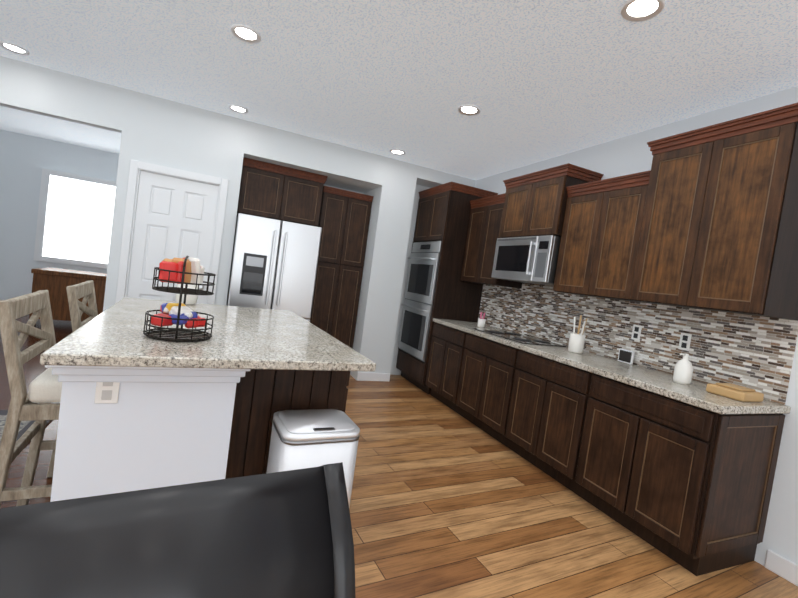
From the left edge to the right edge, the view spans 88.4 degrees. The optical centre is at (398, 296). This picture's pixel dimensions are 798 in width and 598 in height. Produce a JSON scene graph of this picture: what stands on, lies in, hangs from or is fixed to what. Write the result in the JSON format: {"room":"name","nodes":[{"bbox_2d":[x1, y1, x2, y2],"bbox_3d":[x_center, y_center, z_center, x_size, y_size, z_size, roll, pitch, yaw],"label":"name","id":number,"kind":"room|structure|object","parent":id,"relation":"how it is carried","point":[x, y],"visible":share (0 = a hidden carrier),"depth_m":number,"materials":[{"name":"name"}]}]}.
{"room":"kitchen","nodes":[
{"label":"kitchen","id":0,"kind":"room"},
{"bbox_2d":[0,129,118,299],"bbox_3d":[-4.383,-0.975,7.223,8.320,2.750,0.120,7,3,-24],"label":"wall","id":1,"kind":"structure","parent":0,"point":[25,159],"depth_m":6.49,"materials":[{"name":"white paint"}]},
{"bbox_2d":[34,168,115,267],"bbox_3d":[-4.726,-1.187,6.961,2.200,1.460,0.048,7,3,-24],"label":"window","id":2,"kind":"structure","parent":1,"relation":"in","point":[74,219],"depth_m":6.71,"materials":[{"name":"white glass"}]},
{"bbox_2d":[0,56,475,379],"bbox_3d":[-3.134,-0.679,4.444,8.200,2.750,1.200,7,3,-24],"label":"wall","id":3,"kind":"structure","parent":0,"point":[162,132],"depth_m":4.34,"materials":[{"name":"white paint"}]},
{"bbox_2d":[115,160,228,303],"bbox_3d":[-2.340,-0.234,4.207,0.880,2.105,0.174,7,3,-24],"label":"pantry door","id":4,"kind":"structure","parent":3,"relation":"in","point":[175,213],"depth_m":4.14,"materials":[{"name":"white wood"}]},
{"bbox_2d":[357,372,389,381],"bbox_3d":[-0.315,1.009,5.157,0.436,0.105,0.013,7,3,-24],"label":"baseboard","id":5,"kind":"structure","parent":3,"relation":"attached to","point":[362,376],"depth_m":5.15,"materials":[{"name":"white wood"}]},
{"bbox_2d":[0,314,797,597],"bbox_3d":[-2.112,1.000,1.668,8.200,0.050,12.200,7,3,-24],"label":"floor","id":6,"kind":"structure","parent":0,"point":[446,501],"depth_m":2.33,"materials":[{"name":"brown wood"}]},
{"bbox_2d":[0,410,50,442],"bbox_3d":[-3.147,0.839,1.402,2.470,0.014,2.550,7,3,-24],"label":"living room rug","id":7,"kind":"object","parent":6,"relation":"on","point":[24,426],"depth_m":2.74,"materials":[{"name":"grey carpet"}]},
{"bbox_2d":[0,290,61,507],"bbox_3d":[-1.407,0.535,1.848,0.535,1.049,0.500,6,3,-27],"label":"bar stool","id":8,"kind":"object","parent":6,"relation":"on","point":[45,389],"visible":0.48,"depth_m":1.60,"materials":[{"name":"brown wood"}]},
{"bbox_2d":[29,267,106,325],"bbox_3d":[-4.412,0.064,6.160,1.600,0.780,0.600,7,3,-24],"label":"console table","id":9,"kind":"object","parent":6,"relation":"on","point":[55,282],"visible":0.29,"depth_m":5.73,"materials":[{"name":"brown wood"}]},
{"bbox_2d":[47,280,97,476],"bbox_3d":[-1.705,0.463,2.533,0.535,1.049,0.500,6,3,-27],"label":"bar stool","id":10,"kind":"object","parent":6,"relation":"on","point":[76,292],"visible":0.21,"depth_m":2.27,"materials":[{"name":"brown wood"}]},
{"bbox_2d":[0,462,354,597],"bbox_3d":[-0.230,0.774,0.331,0.470,1.031,0.531,6,3,-32],"label":"dining chair","id":11,"kind":"object","parent":6,"relation":"on","point":[285,534],"visible":1,"depth_m":0.50,"materials":[{"name":"black leather"}]},
{"bbox_2d":[45,365,349,501],"bbox_3d":[-1.138,0.629,2.501,1.229,0.873,1.715,6,3,-27],"label":"kitchen island","id":12,"kind":"object","parent":6,"relation":"on","point":[156,427],"visible":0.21,"depth_m":1.68,"materials":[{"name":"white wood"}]},
{"bbox_2d":[94,382,119,403],"bbox_3d":[-1.111,0.348,1.565,0.074,0.120,0.008,6,3,-27],"label":"outlet","id":13,"kind":"object","parent":12,"relation":"attached to","point":[106,392],"visible":0.75,"depth_m":1.56,"materials":[{"name":"white plastic"}]},
{"bbox_2d":[40,297,375,370],"bbox_3d":[-1.066,0.177,2.472,1.230,0.040,1.860,6,3,-27],"label":"island countertop","id":14,"kind":"structure","parent":12,"relation":"on","point":[240,338],"depth_m":1.87,"materials":[{"name":"stone"}]},
{"bbox_2d":[143,256,215,341],"bbox_3d":[-1.002,-0.002,1.907,0.286,0.380,0.286,7,3,-24],"label":"basket","id":15,"kind":"object","parent":14,"relation":"on","point":[186,270],"visible":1,"depth_m":1.86,"materials":[{"name":"grey metal"}]},
{"bbox_2d":[175,284,197,304],"bbox_3d":[-1.595,-0.081,3.104,0.156,0.270,0.187,7,3,-24],"label":"pitcher","id":16,"kind":"object","parent":14,"relation":"on","point":[191,299],"visible":0.42,"depth_m":3.04,"materials":[{"name":"white ceramic"}]},
{"bbox_2d":[226,213,321,321],"bbox_3d":[-1.533,0.014,4.843,0.890,1.775,0.830,7,3,-24],"label":"refrigerator","id":17,"kind":"object","parent":6,"relation":"on","point":[274,262],"visible":0.6,"depth_m":4.48,"materials":[{"name":"silver metal"}]},
{"bbox_2d":[236,157,373,348],"bbox_3d":[-1.256,-0.279,5.115,1.572,2.406,0.546,7,3,-24],"label":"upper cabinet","id":18,"kind":"object","parent":6,"relation":"on","point":[340,218],"visible":0.83,"depth_m":5.07,"materials":[{"name":"brown wood"}]},
{"bbox_2d":[266,409,359,507],"bbox_3d":[-0.403,0.872,1.839,0.344,0.649,0.352,6,3,-28],"label":"trash can","id":19,"kind":"object","parent":6,"relation":"on","point":[303,439],"visible":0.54,"depth_m":1.75,"materials":[{"name":"silver metal"}]},
{"bbox_2d":[396,182,497,394],"bbox_3d":[0.533,-0.090,5.268,0.731,2.500,0.865,7,3,-24],"label":"tall cabinet","id":20,"kind":"object","parent":6,"relation":"on","point":[437,287],"visible":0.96,"depth_m":4.93,"materials":[{"name":"brown wood"}]},
{"bbox_2d":[425,322,469,412],"bbox_3d":[0.779,0.796,4.603,0.626,0.872,0.774,7,3,-24],"label":"base cabinet","id":21,"kind":"object","parent":6,"relation":"on","point":[446,362],"depth_m":4.45,"materials":[{"name":"brown wood"}]},
{"bbox_2d":[457,334,520,447],"bbox_3d":[1.059,0.864,3.945,0.626,0.872,0.937,7,3,-24],"label":"base cabinet","id":22,"kind":"object","parent":6,"relation":"on","point":[489,380],"depth_m":3.73,"materials":[{"name":"brown wood"}]},
{"bbox_2d":[509,350,600,496],"bbox_3d":[1.362,0.937,3.236,0.626,0.872,0.887,7,3,-24],"label":"base cabinet","id":23,"kind":"object","parent":6,"relation":"on","point":[553,408],"depth_m":3.01,"materials":[{"name":"brown wood"}]},
{"bbox_2d":[581,376,784,575],"bbox_3d":[1.647,1.006,2.566,0.626,0.872,0.849,7,3,-24],"label":"base cabinet","id":24,"kind":"object","parent":6,"relation":"on","point":[687,486],"depth_m":2.24,"materials":[{"name":"brown wood"}]},
{"bbox_2d":[433,318,790,413],"bbox_3d":[1.281,0.443,3.538,0.636,0.052,3.051,7,3,-24],"label":"countertop","id":25,"kind":"structure","parent":24,"relation":"on","point":[695,393],"depth_m":2.71,"materials":[{"name":"stone"}]},
{"bbox_2d":[477,312,485,326],"bbox_3d":[0.908,0.253,4.495,0.084,0.161,0.084,7,3,-24],"label":"cup","id":26,"kind":"object","parent":25,"relation":"on","point":[481,322],"visible":1,"depth_m":4.46,"materials":[{"name":"white ceramic"}]},
{"bbox_2d":[568,315,586,353],"bbox_3d":[1.465,0.304,3.361,0.120,0.311,0.120,7,3,-24],"label":"utensil crock","id":27,"kind":"object","parent":25,"relation":"on","point":[576,342],"visible":1,"depth_m":3.32,"materials":[{"name":"white ceramic"}]},
{"bbox_2d":[618,348,634,364],"bbox_3d":[1.739,0.458,3.144,0.022,0.100,0.120,7,3,-24],"label":"sign","id":28,"kind":"object","parent":25,"relation":"on","point":[625,356],"visible":0.98,"depth_m":3.13,"materials":[{"name":"black"}]},
{"bbox_2d":[673,353,692,384],"bbox_3d":[1.760,0.444,2.541,0.103,0.187,0.096,7,3,-24],"label":"soap dispenser","id":29,"kind":"object","parent":25,"relation":"on","point":[683,371],"visible":1,"depth_m":2.51,"materials":[{"name":"white ceramic"}]},
{"bbox_2d":[706,383,763,401],"bbox_3d":[1.895,0.535,2.318,0.200,0.062,0.190,7,3,-24],"label":"cutting board","id":30,"kind":"object","parent":25,"relation":"on","point":[737,392],"visible":0.98,"depth_m":2.26,"materials":[{"name":"brown wood"}]},
{"bbox_2d":[0,0,797,179],"bbox_3d":[-1.734,-1.772,1.543,8.200,0.050,12.200,7,3,-24],"label":"ceiling","id":31,"kind":"structure","parent":0,"point":[535,81],"depth_m":2.79,"materials":[{"name":"white paint"}]},
{"bbox_2d":[0,41,29,55],"bbox_3d":[-3.113,-2.006,3.322,0.184,0.016,0.184,7,3,-24],"label":"recessed light","id":32,"kind":"object","parent":31,"relation":"in","point":[13,48],"visible":0.98,"depth_m":3.32,"materials":[{"name":"white"}]},
{"bbox_2d":[228,104,247,113],"bbox_3d":[-1.565,-1.826,4.001,0.184,0.016,0.184,7,3,-24],"label":"recessed light","id":33,"kind":"object","parent":31,"relation":"in","point":[238,109],"visible":0.98,"depth_m":4.00,"materials":[{"name":"white"}]},
{"bbox_2d":[231,24,260,42],"bbox_3d":[-0.983,-1.685,2.636,0.184,0.016,0.184,7,3,-24],"label":"recessed light","id":34,"kind":"object","parent":31,"relation":"in","point":[245,33],"visible":0.92,"depth_m":2.63,"materials":[{"name":"white"}]},
{"bbox_2d":[390,149,405,154],"bbox_3d":[-0.017,-1.645,4.679,0.184,0.016,0.184,7,3,-24],"label":"recessed light","id":35,"kind":"object","parent":31,"relation":"in","point":[397,152],"visible":1,"depth_m":4.67,"materials":[{"name":"white"}]},
{"bbox_2d":[458,104,480,115],"bbox_3d":[0.565,-1.504,3.315,0.184,0.016,0.184,7,3,-24],"label":"recessed light","id":36,"kind":"object","parent":31,"relation":"in","point":[468,109],"visible":1,"depth_m":3.31,"materials":[{"name":"white"}]},
{"bbox_2d":[620,0,664,21],"bbox_3d":[1.151,-1.363,1.941,0.184,0.016,0.184,7,3,-24],"label":"recessed light","id":37,"kind":"object","parent":31,"relation":"in","point":[637,10],"visible":0.96,"depth_m":1.95,"materials":[{"name":"white"}]},
{"bbox_2d":[475,86,797,565],"bbox_3d":[1.865,0.056,3.266,0.120,2.750,12.200,7,3,-24],"label":"wall","id":38,"kind":"structure","parent":0,"point":[628,155],"depth_m":2.60,"materials":[{"name":"white paint"}]},
{"bbox_2d":[460,199,491,283],"bbox_3d":[1.025,-0.592,4.762,0.346,0.893,0.408,7,3,-24],"label":"upper cabinet","id":39,"kind":"object","parent":38,"relation":"attached to","point":[478,218],"depth_m":4.70,"materials":[{"name":"brown wood"}]},
{"bbox_2d":[480,199,521,287],"bbox_3d":[1.139,-0.565,4.493,0.346,0.893,0.408,7,3,-24],"label":"upper cabinet","id":40,"kind":"object","parent":38,"relation":"attached to","point":[490,240],"depth_m":4.41,"materials":[{"name":"brown wood"}]},
{"bbox_2d":[496,175,535,238],"bbox_3d":[1.327,-0.823,4.071,0.396,0.533,0.454,7,3,-24],"label":"upper cabinet","id":41,"kind":"object","parent":38,"relation":"attached to","point":[516,205],"depth_m":4.00,"materials":[{"name":"brown wood"}]},
{"bbox_2d":[528,171,603,236],"bbox_3d":[1.460,-0.791,3.759,0.396,0.533,0.455,7,3,-24],"label":"upper cabinet","id":42,"kind":"object","parent":38,"relation":"attached to","point":[552,189],"depth_m":3.57,"materials":[{"name":"brown wood"}]},
{"bbox_2d":[491,235,560,285],"bbox_3d":[1.294,-0.338,3.921,0.469,0.407,0.776,7,3,-24],"label":"microwave","id":43,"kind":"object","parent":42,"relation":"attached to","point":[532,259],"visible":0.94,"depth_m":3.74,"materials":[{"name":"silver metal"}]},
{"bbox_2d":[553,183,611,296],"bbox_3d":[1.612,-0.419,3.375,0.346,0.833,0.429,7,3,-24],"label":"upper cabinet","id":44,"kind":"object","parent":38,"relation":"attached to","point":[585,212],"depth_m":3.30,"materials":[{"name":"brown wood"}]},
{"bbox_2d":[592,179,635,299],"bbox_3d":[1.736,-0.389,3.085,0.346,0.833,0.430,7,3,-24],"label":"upper cabinet","id":45,"kind":"object","parent":38,"relation":"attached to","point":[620,197],"depth_m":3.02,"materials":[{"name":"brown wood"}]},
{"bbox_2d":[478,283,797,404],"bbox_3d":[1.601,0.194,3.665,0.012,0.539,3.021,7,3,-24],"label":"tile backsplash","id":46,"kind":"structure","parent":38,"relation":"attached to","point":[756,353],"depth_m":2.95,"materials":[{"name":"tile"}]},
{"bbox_2d":[631,325,641,340],"bbox_3d":[1.813,0.275,3.135,0.008,0.115,0.070,7,3,-24],"label":"outlet","id":47,"kind":"object","parent":46,"relation":"attached to","point":[636,332],"visible":1,"depth_m":3.13,"materials":[{"name":"white plastic"}]},
{"bbox_2d":[678,333,691,350],"bbox_3d":[1.954,0.309,2.806,0.008,0.115,0.070,7,3,-24],"label":"outlet","id":48,"kind":"object","parent":46,"relation":"attached to","point":[685,341],"visible":1,"depth_m":2.80,"materials":[{"name":"white plastic"}]},
{"bbox_2d":[616,127,727,308],"bbox_3d":[1.893,-0.447,2.704,0.376,1.023,0.501,7,3,-24],"label":"upper cabinet","id":49,"kind":"object","parent":38,"relation":"attached to","point":[704,218],"depth_m":2.61,"materials":[{"name":"brown wood"}]},
{"bbox_2d":[696,111,797,320],"bbox_3d":[2.032,-0.413,2.378,0.376,1.023,0.437,7,3,-24],"label":"upper cabinet","id":50,"kind":"object","parent":38,"relation":"attached to","point":[751,261],"depth_m":2.21,"materials":[{"name":"brown wood"}]},
{"bbox_2d":[764,549,797,585],"bbox_3d":[3.029,1.698,0.004,0.013,0.105,5.005,7,3,-24],"label":"baseboard","id":51,"kind":"structure","parent":38,"relation":"attached to","point":[782,567],"depth_m":2.22,"materials":[{"name":"white"}]}
]}

